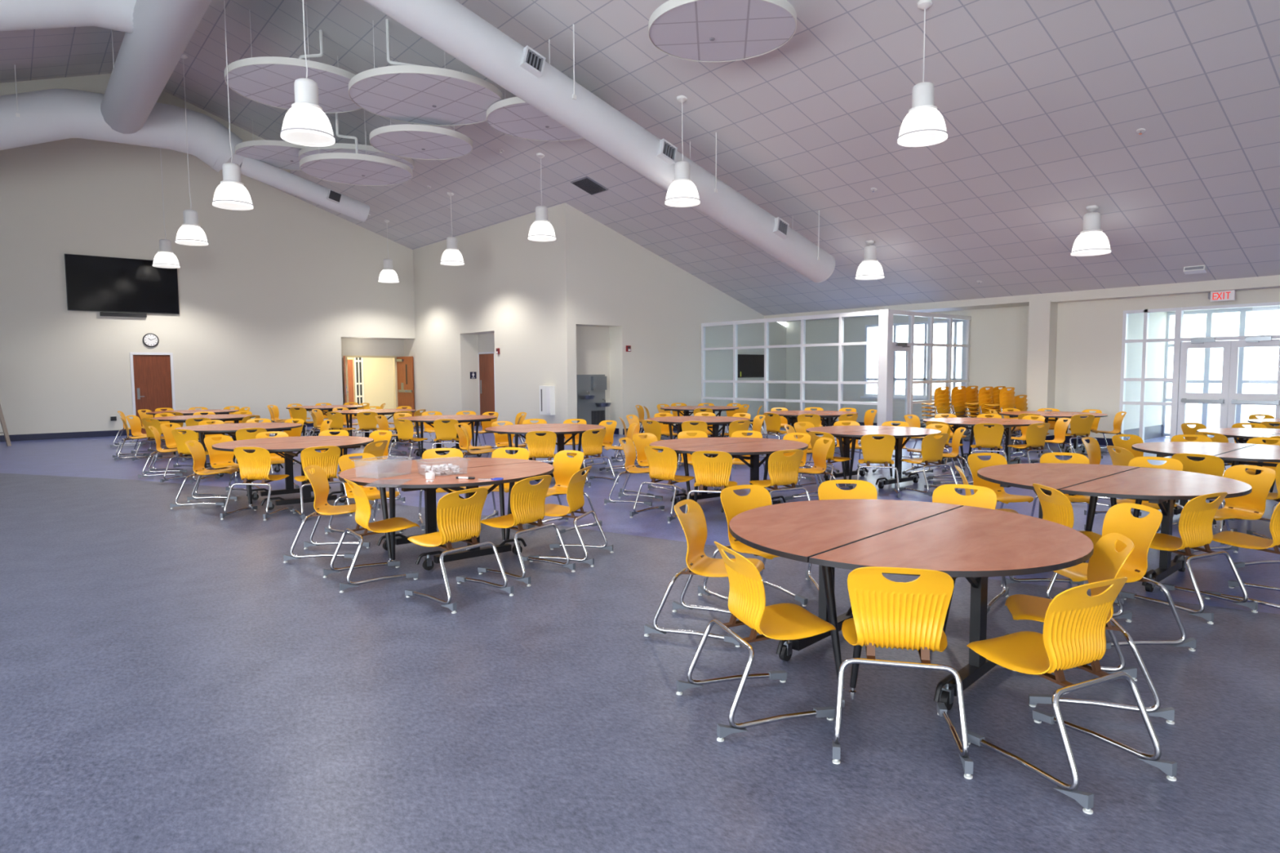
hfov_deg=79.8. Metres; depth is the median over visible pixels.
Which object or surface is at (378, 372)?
wall
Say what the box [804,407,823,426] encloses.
chair
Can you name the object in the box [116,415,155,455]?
chair
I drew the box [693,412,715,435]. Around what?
chair
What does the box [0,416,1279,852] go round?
floor
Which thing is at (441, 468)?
white parts
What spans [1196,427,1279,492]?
folding table
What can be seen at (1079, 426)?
chair
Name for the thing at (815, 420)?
chair
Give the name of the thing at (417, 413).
chair
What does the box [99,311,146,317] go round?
soundbar
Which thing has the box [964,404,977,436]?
chair
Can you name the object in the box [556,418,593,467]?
chair
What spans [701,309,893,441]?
window frame
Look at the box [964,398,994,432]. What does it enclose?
chair
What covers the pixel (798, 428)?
chair
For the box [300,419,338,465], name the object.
chair
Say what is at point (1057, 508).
chair
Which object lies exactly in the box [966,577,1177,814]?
chair
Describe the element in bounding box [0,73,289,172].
beam
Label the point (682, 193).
pendant lamp
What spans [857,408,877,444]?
chair
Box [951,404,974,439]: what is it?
chair
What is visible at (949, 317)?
window
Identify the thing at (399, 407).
chair
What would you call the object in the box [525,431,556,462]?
chair
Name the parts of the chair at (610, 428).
seat, frame, backrest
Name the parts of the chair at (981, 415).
frame, backrest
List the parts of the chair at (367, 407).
backrest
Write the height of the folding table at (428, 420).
0.737 m
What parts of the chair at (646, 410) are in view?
backrest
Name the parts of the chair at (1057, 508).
frame, backrest, seat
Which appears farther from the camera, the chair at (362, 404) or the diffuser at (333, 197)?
the chair at (362, 404)
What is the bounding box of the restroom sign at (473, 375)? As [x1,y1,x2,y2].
[470,372,476,378]
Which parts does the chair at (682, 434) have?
seat, backrest, frame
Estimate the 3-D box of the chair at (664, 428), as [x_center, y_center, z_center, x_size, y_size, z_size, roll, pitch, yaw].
[0.510,0.133,14.587,0.528,0.772,0.639,-2,5,-25]
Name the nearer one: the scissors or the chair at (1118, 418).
the scissors
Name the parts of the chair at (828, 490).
frame, backrest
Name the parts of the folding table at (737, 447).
caster arm, leg, leg, post, hinge frame, apron rail, post, leg, caster arm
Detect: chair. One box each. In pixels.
[110,410,145,447]
[112,417,151,460]
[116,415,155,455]
[129,408,165,444]
[131,417,180,461]
[137,426,186,478]
[147,413,185,453]
[149,422,193,471]
[151,408,173,441]
[160,412,184,447]
[160,429,219,483]
[169,440,238,509]
[182,417,212,461]
[188,407,208,409]
[192,420,224,466]
[193,411,215,424]
[193,435,257,499]
[219,446,293,520]
[223,406,239,435]
[224,407,249,423]
[227,415,260,436]
[232,410,252,423]
[232,427,273,481]
[245,418,271,436]
[251,431,299,491]
[266,404,289,435]
[268,405,285,436]
[282,404,311,431]
[283,418,303,464]
[283,464,372,563]
[289,407,313,435]
[292,445,352,521]
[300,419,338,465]
[306,410,330,435]
[307,408,324,435]
[314,403,331,429]
[318,429,348,452]
[323,478,419,592]
[324,453,403,541]
[326,411,355,432]
[329,407,358,433]
[337,440,404,510]
[341,402,358,431]
[350,430,395,488]
[351,403,376,433]
[353,411,379,449]
[362,406,382,436]
[369,403,393,434]
[374,414,406,457]
[384,418,427,462]
[387,413,424,452]
[388,406,417,437]
[388,410,417,448]
[399,408,435,444]
[404,487,513,613]
[417,411,448,449]
[417,448,466,530]
[431,418,460,448]
[453,422,492,457]
[454,410,481,446]
[460,426,494,457]
[471,411,498,450]
[477,475,575,586]
[479,447,528,525]
[486,421,526,457]
[505,413,528,454]
[508,412,526,453]
[520,418,552,465]
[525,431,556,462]
[525,449,602,536]
[528,466,613,567]
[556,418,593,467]
[566,428,617,487]
[581,420,625,471]
[604,422,648,475]
[604,437,662,506]
[611,417,645,462]
[617,414,645,457]
[619,432,679,498]
[629,445,694,523]
[634,419,662,464]
[635,404,648,427]
[640,406,664,439]
[644,499,764,647]
[653,413,677,439]
[657,404,670,437]
[670,431,718,493]
[671,403,686,416]
[675,541,835,742]
[677,421,709,469]
[682,450,737,529]
[693,408,712,416]
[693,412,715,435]
[697,403,714,405]
[697,484,808,606]
[718,403,741,435]
[720,413,751,435]
[726,404,752,436]
[728,420,750,468]
[728,430,767,488]
[749,449,810,504]
[750,405,768,438]
[752,414,765,457]
[761,413,786,439]
[765,407,788,438]
[767,432,819,499]
[784,424,817,480]
[785,437,839,501]
[794,422,831,475]
[795,413,820,437]
[795,431,853,488]
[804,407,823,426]
[805,480,877,591]
[826,420,868,472]
[831,566,973,779]
[834,413,862,455]
[835,408,861,444]
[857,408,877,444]
[857,434,900,497]
[872,421,915,474]
[892,414,924,458]
[899,433,962,496]
[904,423,959,477]
[914,421,964,472]
[920,386,953,421]
[920,391,951,425]
[920,394,950,428]
[920,406,952,440]
[921,398,950,417]
[921,402,950,419]
[926,426,973,484]
[932,484,1008,613]
[934,413,968,457]
[946,401,971,434]
[949,386,971,417]
[949,393,970,426]
[950,390,970,417]
[950,397,971,431]
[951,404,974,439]
[955,465,1018,513]
[963,386,977,417]
[963,400,978,435]
[964,386,996,413]
[964,389,978,417]
[964,390,993,413]
[964,394,993,413]
[964,396,978,429]
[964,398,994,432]
[964,402,994,436]
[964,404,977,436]
[964,406,1002,440]
[965,393,978,414]
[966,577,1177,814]
[967,452,1033,508]
[968,423,1006,475]
[973,413,1004,456]
[977,390,1000,412]
[984,386,1016,417]
[984,391,1014,428]
[984,395,1021,431]
[985,400,1022,436]
[989,409,1018,448]
[991,397,1014,431]
[992,386,1005,393]
[992,394,999,399]
[997,395,1026,412]
[1000,404,1020,440]
[1000,408,1022,448]
[1000,409,1024,444]
[1000,483,1124,605]
[1004,533,1174,724]
[1007,422,1052,463]
[1010,406,1027,442]
[1010,413,1048,457]
[1010,415,1050,462]
[1011,403,1027,437]
[1013,399,1026,434]
[1031,417,1075,463]
[1031,452,1093,532]
[1036,408,1062,448]
[1053,502,1195,651]
[1065,414,1102,458]
[1066,408,1107,448]
[1071,436,1117,507]
[1084,445,1141,515]
[1091,411,1128,453]
[1111,434,1143,499]
[1116,456,1183,552]
[1120,492,1257,624]
[1156,453,1237,533]
[1170,434,1224,504]
[1181,422,1207,440]
[1181,464,1279,568]
[1195,431,1231,476]
[1204,502,1279,608]
[1224,422,1266,466]
[1245,421,1279,470]
[1245,437,1279,475]
[1246,462,1279,545]
[1248,414,1275,427]
[1265,435,1279,444]
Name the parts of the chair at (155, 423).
backrest, frame, seat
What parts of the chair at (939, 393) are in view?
seat, backrest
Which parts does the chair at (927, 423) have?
backrest, frame, seat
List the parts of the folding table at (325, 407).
apron rail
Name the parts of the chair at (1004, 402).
backrest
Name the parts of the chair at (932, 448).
seat, frame, backrest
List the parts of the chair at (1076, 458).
frame, backrest, seat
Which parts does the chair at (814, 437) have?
backrest, frame, seat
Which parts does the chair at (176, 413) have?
backrest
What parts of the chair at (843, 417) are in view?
backrest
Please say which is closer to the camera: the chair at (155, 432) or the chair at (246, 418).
the chair at (155, 432)
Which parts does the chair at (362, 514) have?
backrest, frame, seat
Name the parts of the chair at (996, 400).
backrest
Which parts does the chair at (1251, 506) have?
frame, seat, backrest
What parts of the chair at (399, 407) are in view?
backrest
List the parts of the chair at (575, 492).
seat, frame, backrest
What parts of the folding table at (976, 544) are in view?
caster arm, post, leg, caster arm, leg, caster arm, leg, post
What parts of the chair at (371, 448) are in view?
frame, backrest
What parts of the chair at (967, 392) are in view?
backrest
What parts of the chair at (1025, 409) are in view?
backrest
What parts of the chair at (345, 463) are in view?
frame, backrest, seat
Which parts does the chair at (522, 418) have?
backrest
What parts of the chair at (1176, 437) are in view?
backrest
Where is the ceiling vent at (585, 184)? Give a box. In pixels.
[570,176,608,195]
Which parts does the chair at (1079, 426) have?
seat, frame, backrest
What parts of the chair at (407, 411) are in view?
backrest, frame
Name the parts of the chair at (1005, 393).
seat, backrest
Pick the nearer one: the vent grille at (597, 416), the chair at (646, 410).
the chair at (646, 410)
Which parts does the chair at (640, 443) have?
seat, backrest, frame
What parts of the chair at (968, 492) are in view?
backrest, seat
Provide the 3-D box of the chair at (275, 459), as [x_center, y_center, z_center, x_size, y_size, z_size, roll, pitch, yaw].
[-4.987,0.468,10.459,0.529,0.782,0.645,-3,5,-37]
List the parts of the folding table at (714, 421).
leg, leg, hinge frame, post, apron rail, leg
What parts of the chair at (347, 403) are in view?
backrest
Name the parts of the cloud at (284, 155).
panel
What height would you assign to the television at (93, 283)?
1.370 m
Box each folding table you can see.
[146,408,239,442]
[150,413,256,457]
[174,422,302,476]
[212,435,373,510]
[285,404,363,435]
[330,408,416,446]
[338,457,554,570]
[397,414,497,458]
[484,423,605,481]
[646,416,749,458]
[649,437,808,515]
[660,405,738,439]
[728,498,1093,710]
[764,410,857,448]
[805,425,941,488]
[923,417,1044,468]
[977,462,1252,591]
[999,411,1107,454]
[1131,441,1279,528]
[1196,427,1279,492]
[1247,418,1279,426]
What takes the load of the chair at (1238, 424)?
on the floor
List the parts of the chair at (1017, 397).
backrest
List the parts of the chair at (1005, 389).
seat, backrest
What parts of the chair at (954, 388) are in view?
backrest, frame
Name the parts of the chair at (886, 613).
seat, backrest, frame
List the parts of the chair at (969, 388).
backrest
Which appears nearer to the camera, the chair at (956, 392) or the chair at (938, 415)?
the chair at (938, 415)
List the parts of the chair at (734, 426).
backrest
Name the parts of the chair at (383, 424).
backrest, seat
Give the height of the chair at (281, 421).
0.772 m
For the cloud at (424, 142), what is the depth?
13.94 m
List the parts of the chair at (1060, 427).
seat, frame, backrest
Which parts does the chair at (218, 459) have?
backrest, frame, seat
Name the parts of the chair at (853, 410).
backrest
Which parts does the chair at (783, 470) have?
seat, backrest, frame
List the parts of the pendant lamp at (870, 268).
lamp shade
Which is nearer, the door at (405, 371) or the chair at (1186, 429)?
the chair at (1186, 429)
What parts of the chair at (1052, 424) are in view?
backrest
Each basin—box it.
[578,391,595,399]
[595,399,611,406]
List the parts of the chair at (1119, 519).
seat, backrest, frame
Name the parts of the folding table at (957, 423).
leg, leg, hinge frame, post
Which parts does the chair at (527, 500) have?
seat, frame, backrest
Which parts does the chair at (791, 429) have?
backrest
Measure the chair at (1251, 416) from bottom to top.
0.772 m
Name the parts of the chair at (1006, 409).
backrest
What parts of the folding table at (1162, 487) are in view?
post, leg, leg, hinge frame, leg, caster arm, apron rail, post, caster arm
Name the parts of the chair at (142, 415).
backrest, frame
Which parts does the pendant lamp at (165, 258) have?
cord, lamp shade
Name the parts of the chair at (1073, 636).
seat, frame, backrest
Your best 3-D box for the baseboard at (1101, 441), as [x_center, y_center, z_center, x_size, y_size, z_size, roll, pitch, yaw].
[6.910,0.080,19.264,1.015,0.150,9.145,-4,5,-39]
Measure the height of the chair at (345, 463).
0.782 m
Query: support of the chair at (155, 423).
on the floor
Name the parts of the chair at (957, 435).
seat, frame, backrest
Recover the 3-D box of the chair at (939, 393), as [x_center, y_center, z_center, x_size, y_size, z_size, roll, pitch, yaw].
[6.562,-0.409,16.881,0.528,0.772,0.639,-2,5,-27]
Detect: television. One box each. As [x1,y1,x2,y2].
[64,253,179,314]
[737,354,764,377]
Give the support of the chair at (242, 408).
on the floor
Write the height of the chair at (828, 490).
0.782 m
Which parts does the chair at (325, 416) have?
backrest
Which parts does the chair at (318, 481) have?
backrest, frame, seat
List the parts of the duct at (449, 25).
hanger rod, hanger rod, hanger rod, hanger rod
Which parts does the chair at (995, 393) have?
backrest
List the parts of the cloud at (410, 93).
panel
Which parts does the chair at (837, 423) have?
frame, backrest, seat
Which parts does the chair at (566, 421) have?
seat, backrest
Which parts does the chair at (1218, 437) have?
backrest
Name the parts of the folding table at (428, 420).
leg, leg, post, post, apron rail, leg, leg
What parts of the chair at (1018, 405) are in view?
backrest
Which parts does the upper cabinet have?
door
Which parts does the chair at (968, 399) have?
backrest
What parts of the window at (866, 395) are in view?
sill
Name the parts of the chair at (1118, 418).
seat, backrest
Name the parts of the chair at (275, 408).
backrest, seat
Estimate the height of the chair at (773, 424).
0.772 m
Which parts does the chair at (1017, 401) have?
backrest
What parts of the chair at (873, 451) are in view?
seat, backrest, frame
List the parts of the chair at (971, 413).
backrest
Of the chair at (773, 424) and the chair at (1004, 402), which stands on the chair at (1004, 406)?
the chair at (1004, 402)
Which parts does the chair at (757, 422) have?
backrest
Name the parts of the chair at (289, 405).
backrest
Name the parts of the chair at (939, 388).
seat, backrest, frame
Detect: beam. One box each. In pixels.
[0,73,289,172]
[764,275,1279,318]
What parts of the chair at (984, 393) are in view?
seat, backrest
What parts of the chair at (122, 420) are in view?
backrest, frame, seat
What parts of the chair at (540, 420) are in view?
backrest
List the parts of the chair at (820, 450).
seat, frame, backrest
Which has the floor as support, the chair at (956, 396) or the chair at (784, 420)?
the chair at (784, 420)
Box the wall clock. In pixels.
[142,333,159,346]
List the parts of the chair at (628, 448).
backrest, frame, seat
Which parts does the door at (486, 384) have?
push plate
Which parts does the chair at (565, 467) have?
seat, frame, backrest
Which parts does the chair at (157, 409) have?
backrest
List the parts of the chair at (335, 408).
backrest, seat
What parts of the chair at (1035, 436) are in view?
seat, backrest, frame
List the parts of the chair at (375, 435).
seat, backrest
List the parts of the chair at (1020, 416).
frame, backrest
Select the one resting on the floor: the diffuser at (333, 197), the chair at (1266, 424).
the chair at (1266, 424)
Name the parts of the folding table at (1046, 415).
hinge frame, leg, post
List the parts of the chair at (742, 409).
backrest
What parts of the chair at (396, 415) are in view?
backrest, frame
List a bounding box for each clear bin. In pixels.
[351,455,413,462]
[415,456,468,462]
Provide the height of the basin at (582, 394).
0.188 m
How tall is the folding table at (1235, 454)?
0.737 m
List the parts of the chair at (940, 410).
backrest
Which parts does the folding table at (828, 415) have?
leg, post, hinge frame, post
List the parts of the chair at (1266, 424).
backrest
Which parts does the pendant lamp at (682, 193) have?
lamp shade, cord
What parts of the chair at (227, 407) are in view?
backrest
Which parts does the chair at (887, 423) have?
frame, backrest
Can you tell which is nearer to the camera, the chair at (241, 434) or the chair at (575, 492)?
the chair at (575, 492)
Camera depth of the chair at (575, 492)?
6.43 m
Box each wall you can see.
[0,137,417,435]
[341,337,415,412]
[346,357,394,416]
[413,204,564,425]
[561,202,786,435]
[576,324,618,428]
[785,306,1028,426]
[1054,288,1279,438]
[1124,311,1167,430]
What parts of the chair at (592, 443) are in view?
seat, backrest, frame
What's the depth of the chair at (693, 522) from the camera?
4.66 m
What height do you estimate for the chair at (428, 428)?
0.772 m
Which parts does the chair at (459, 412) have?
backrest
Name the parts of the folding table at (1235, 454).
apron rail, post, leg, leg, hinge frame, leg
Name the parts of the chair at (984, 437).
seat, frame, backrest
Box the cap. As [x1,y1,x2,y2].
[425,471,435,479]
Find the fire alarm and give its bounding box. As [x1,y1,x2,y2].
[626,345,631,351]
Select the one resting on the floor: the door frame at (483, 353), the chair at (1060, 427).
the chair at (1060, 427)
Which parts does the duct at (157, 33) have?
hanger rod, hanger rod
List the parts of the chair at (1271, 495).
frame, seat, backrest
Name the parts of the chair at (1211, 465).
frame, backrest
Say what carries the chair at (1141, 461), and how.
on the floor
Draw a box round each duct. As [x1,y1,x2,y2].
[0,0,369,222]
[363,0,835,283]
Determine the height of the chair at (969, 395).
0.772 m
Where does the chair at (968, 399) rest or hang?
on the chair at (971, 413)
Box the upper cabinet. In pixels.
[539,386,555,415]
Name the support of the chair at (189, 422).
on the floor
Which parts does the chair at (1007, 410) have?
frame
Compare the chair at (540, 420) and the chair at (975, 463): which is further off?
the chair at (540, 420)
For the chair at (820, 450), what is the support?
on the floor
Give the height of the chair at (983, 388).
0.772 m
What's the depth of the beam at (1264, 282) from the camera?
15.46 m
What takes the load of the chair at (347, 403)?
on the floor
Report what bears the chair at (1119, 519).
on the floor
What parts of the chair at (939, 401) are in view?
seat, backrest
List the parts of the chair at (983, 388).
seat, backrest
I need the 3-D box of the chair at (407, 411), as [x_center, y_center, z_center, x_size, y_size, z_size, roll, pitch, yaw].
[-5.044,0.053,16.142,0.528,0.772,0.639,-4,6,-43]
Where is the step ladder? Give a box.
[0,404,11,446]
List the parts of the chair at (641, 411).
backrest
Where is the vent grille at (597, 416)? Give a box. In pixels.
[591,410,604,424]
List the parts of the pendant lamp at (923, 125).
lamp shade, cord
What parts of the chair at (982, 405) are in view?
backrest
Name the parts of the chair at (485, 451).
backrest, seat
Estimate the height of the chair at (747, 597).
0.782 m
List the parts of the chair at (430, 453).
frame, backrest, seat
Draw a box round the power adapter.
[110,415,116,421]
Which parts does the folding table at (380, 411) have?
leg, leg, post, apron rail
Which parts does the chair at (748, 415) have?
backrest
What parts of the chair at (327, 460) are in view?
seat, backrest, frame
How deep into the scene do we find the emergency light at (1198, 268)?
13.62 m
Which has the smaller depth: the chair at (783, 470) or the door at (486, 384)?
the chair at (783, 470)
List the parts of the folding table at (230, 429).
leg, leg, post, apron rail, caster arm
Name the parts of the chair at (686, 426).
frame, backrest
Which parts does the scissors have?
handle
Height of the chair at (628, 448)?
0.782 m
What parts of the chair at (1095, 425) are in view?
frame, backrest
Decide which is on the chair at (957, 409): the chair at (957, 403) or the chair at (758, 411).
the chair at (957, 403)
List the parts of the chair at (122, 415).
backrest, frame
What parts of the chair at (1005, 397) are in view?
backrest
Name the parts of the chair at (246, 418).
backrest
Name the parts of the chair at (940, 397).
seat, backrest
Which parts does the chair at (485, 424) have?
seat, frame, backrest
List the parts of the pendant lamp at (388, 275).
cord, lamp shade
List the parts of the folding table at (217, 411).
apron rail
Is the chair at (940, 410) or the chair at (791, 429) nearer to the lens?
the chair at (791, 429)
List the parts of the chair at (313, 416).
backrest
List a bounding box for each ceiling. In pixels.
[0,26,124,83]
[163,0,1279,315]
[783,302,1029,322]
[1173,305,1279,311]
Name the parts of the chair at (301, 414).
backrest, seat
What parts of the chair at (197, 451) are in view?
backrest, frame, seat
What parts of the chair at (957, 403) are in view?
backrest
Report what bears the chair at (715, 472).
on the floor
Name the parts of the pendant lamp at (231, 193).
cord, lamp shade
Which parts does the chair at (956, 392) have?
backrest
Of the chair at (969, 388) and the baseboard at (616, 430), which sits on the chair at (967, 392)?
the chair at (969, 388)
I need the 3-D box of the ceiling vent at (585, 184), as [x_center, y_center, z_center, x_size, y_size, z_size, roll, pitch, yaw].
[-1.091,-5.177,16.479,0.575,0.209,0.600,-4,5,-39]
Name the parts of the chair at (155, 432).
backrest, frame, seat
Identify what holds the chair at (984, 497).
on the floor
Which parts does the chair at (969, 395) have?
backrest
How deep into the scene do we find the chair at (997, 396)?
16.95 m
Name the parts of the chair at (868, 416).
backrest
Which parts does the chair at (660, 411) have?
backrest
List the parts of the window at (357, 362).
pane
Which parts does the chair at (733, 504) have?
backrest, frame, seat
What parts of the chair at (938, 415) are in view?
backrest, seat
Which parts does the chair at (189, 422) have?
backrest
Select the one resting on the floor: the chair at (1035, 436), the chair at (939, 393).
the chair at (1035, 436)
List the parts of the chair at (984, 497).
backrest, frame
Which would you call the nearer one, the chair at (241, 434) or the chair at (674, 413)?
the chair at (241, 434)
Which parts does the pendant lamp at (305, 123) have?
cord, lamp shade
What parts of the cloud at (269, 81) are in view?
panel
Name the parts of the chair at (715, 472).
frame, backrest, seat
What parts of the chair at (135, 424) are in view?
backrest, frame, seat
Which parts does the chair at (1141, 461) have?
seat, backrest, frame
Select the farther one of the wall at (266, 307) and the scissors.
the wall at (266, 307)
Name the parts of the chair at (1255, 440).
seat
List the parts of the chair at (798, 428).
backrest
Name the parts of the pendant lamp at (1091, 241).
lamp shade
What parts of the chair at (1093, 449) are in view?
backrest, frame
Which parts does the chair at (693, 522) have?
backrest, frame, seat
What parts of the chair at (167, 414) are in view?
backrest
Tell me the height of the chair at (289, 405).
0.772 m
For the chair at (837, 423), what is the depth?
12.08 m
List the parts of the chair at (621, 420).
frame, backrest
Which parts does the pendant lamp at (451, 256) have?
cord, lamp shade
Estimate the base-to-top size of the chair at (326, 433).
0.782 m
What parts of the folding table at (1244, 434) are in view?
hinge frame, leg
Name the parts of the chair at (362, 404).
backrest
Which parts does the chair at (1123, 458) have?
frame, backrest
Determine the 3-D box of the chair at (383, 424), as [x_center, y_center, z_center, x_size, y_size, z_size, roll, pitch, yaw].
[-4.794,0.167,14.549,0.639,0.772,0.528,0,4,8]
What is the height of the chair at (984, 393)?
0.772 m
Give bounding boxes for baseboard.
[0,421,328,441]
[592,420,764,435]
[789,418,1113,445]
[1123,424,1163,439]
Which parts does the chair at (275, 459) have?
backrest, frame, seat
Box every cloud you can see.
[224,2,361,113]
[234,122,307,170]
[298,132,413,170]
[299,109,412,186]
[348,18,504,125]
[368,63,472,159]
[486,88,583,141]
[648,0,796,62]
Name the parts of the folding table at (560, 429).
leg, leg, post, apron rail, leg, leg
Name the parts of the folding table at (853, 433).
leg, post, leg, hinge frame, caster arm, apron rail, leg, post, caster arm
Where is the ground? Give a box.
[868,387,1276,433]
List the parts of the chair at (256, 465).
backrest, frame, seat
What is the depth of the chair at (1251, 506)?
6.20 m
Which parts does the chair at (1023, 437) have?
seat, frame, backrest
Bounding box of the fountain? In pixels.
[577,374,611,425]
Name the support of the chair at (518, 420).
on the floor
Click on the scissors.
(495, 478)
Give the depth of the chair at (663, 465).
8.27 m
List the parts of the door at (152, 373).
handle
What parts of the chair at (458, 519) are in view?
seat, frame, backrest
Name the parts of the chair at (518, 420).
frame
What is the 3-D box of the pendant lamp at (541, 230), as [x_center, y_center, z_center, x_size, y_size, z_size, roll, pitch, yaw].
[-2.020,-4.705,15.678,0.582,1.712,0.582,-4,5,-39]
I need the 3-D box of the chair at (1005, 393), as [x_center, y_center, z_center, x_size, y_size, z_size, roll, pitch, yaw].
[7.595,-0.355,16.049,0.528,0.772,0.639,-2,5,-27]
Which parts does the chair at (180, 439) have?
backrest, frame, seat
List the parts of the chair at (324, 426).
backrest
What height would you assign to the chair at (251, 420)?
0.772 m
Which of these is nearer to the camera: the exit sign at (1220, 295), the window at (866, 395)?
the exit sign at (1220, 295)
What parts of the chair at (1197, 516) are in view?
seat, frame, backrest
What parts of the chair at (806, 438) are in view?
frame, backrest, seat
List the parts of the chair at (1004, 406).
backrest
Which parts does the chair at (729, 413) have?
backrest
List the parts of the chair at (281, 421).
backrest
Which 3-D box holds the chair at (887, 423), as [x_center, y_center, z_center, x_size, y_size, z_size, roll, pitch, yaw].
[3.905,0.313,11.823,0.528,0.772,0.639,2,5,32]
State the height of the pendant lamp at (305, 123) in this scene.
3.692 m
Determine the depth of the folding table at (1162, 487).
5.70 m
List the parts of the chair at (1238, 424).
backrest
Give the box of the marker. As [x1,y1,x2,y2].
[456,476,475,479]
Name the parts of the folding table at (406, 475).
leg, leg, caster arm, apron rail, post, caster arm, hinge frame, post, leg, leg, caster arm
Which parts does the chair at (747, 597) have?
backrest, frame, seat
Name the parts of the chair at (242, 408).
backrest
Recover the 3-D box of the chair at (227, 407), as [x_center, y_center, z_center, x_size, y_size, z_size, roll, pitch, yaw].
[-9.996,-0.097,18.622,0.528,0.772,0.639,0,4,4]
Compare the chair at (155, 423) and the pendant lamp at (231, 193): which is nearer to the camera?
the pendant lamp at (231, 193)
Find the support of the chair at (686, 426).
on the floor
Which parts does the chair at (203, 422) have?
backrest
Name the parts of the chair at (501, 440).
frame, backrest, seat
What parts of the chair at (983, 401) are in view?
seat, backrest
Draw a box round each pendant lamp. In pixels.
[152,148,180,268]
[174,53,208,245]
[212,0,253,210]
[280,0,335,146]
[377,219,399,283]
[440,191,464,266]
[527,152,555,241]
[664,95,700,207]
[855,240,884,279]
[897,0,947,146]
[1070,204,1111,256]
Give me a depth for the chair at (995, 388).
16.97 m
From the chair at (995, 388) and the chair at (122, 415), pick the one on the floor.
the chair at (122, 415)
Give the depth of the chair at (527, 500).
5.95 m
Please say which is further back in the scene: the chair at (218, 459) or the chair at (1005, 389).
the chair at (1005, 389)
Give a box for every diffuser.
[326,189,342,204]
[520,45,546,78]
[657,138,677,164]
[773,217,789,239]
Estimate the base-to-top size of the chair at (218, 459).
0.782 m
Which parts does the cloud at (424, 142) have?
panel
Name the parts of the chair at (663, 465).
frame, backrest, seat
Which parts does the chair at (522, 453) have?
frame, seat, backrest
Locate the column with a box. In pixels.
[1026,300,1057,435]
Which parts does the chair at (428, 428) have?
seat, backrest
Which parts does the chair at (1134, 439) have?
backrest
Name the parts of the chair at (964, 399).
backrest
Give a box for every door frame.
[129,352,175,415]
[344,355,398,408]
[478,351,495,426]
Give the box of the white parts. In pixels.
[420,463,461,474]
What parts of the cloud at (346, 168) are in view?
panel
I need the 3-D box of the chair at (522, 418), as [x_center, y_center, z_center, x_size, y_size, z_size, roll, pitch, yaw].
[-2.458,0.109,15.162,0.639,0.772,0.528,-3,5,-34]
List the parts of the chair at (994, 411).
backrest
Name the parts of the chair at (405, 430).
frame, backrest, seat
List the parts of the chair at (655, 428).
backrest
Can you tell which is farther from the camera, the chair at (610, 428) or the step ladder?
the step ladder
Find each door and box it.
[133,355,172,434]
[343,355,348,403]
[346,359,354,404]
[395,356,414,416]
[479,353,494,425]
[891,342,911,424]
[1177,337,1231,438]
[1226,336,1279,443]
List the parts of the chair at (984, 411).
backrest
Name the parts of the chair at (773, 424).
frame, backrest, seat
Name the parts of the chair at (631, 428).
seat, frame, backrest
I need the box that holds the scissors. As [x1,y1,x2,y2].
[478,477,503,479]
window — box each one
[353,357,364,405]
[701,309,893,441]
[860,320,964,399]
[893,310,971,440]
[1119,302,1279,443]
[1162,306,1279,437]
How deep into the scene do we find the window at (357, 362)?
27.18 m
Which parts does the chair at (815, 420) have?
backrest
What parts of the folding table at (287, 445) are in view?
leg, leg, caster arm, caster arm, post, hinge frame, apron rail, post, caster arm, leg, leg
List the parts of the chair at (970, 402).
backrest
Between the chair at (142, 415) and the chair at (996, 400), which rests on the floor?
the chair at (142, 415)
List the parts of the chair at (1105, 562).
seat, frame, backrest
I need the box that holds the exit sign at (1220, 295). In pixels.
[1208,289,1235,302]
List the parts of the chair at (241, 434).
backrest, frame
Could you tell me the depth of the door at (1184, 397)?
14.43 m
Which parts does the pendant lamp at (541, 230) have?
cord, lamp shade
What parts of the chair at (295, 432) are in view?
backrest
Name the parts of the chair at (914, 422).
frame, backrest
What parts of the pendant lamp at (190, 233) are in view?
cord, lamp shade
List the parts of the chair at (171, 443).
seat, backrest, frame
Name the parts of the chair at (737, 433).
seat, backrest, frame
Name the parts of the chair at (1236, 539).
seat, frame, backrest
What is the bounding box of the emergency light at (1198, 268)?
[1182,265,1207,274]
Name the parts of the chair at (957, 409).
backrest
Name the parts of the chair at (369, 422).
frame, backrest, seat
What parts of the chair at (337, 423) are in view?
backrest, seat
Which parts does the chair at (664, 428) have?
backrest, seat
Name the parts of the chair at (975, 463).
backrest, seat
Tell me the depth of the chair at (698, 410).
16.52 m
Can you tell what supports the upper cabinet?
attached to the wall at (508, 284)
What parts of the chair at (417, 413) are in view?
frame, backrest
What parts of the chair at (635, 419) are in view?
backrest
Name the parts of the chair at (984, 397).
seat, backrest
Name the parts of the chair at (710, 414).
seat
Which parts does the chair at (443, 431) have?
backrest, seat, frame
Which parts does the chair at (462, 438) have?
backrest, seat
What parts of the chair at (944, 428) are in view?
seat, frame, backrest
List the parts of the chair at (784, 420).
backrest, seat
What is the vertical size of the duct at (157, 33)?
4.789 m
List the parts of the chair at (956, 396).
backrest, frame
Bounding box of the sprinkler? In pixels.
[1136,128,1146,134]
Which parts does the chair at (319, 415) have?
backrest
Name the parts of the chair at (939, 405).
backrest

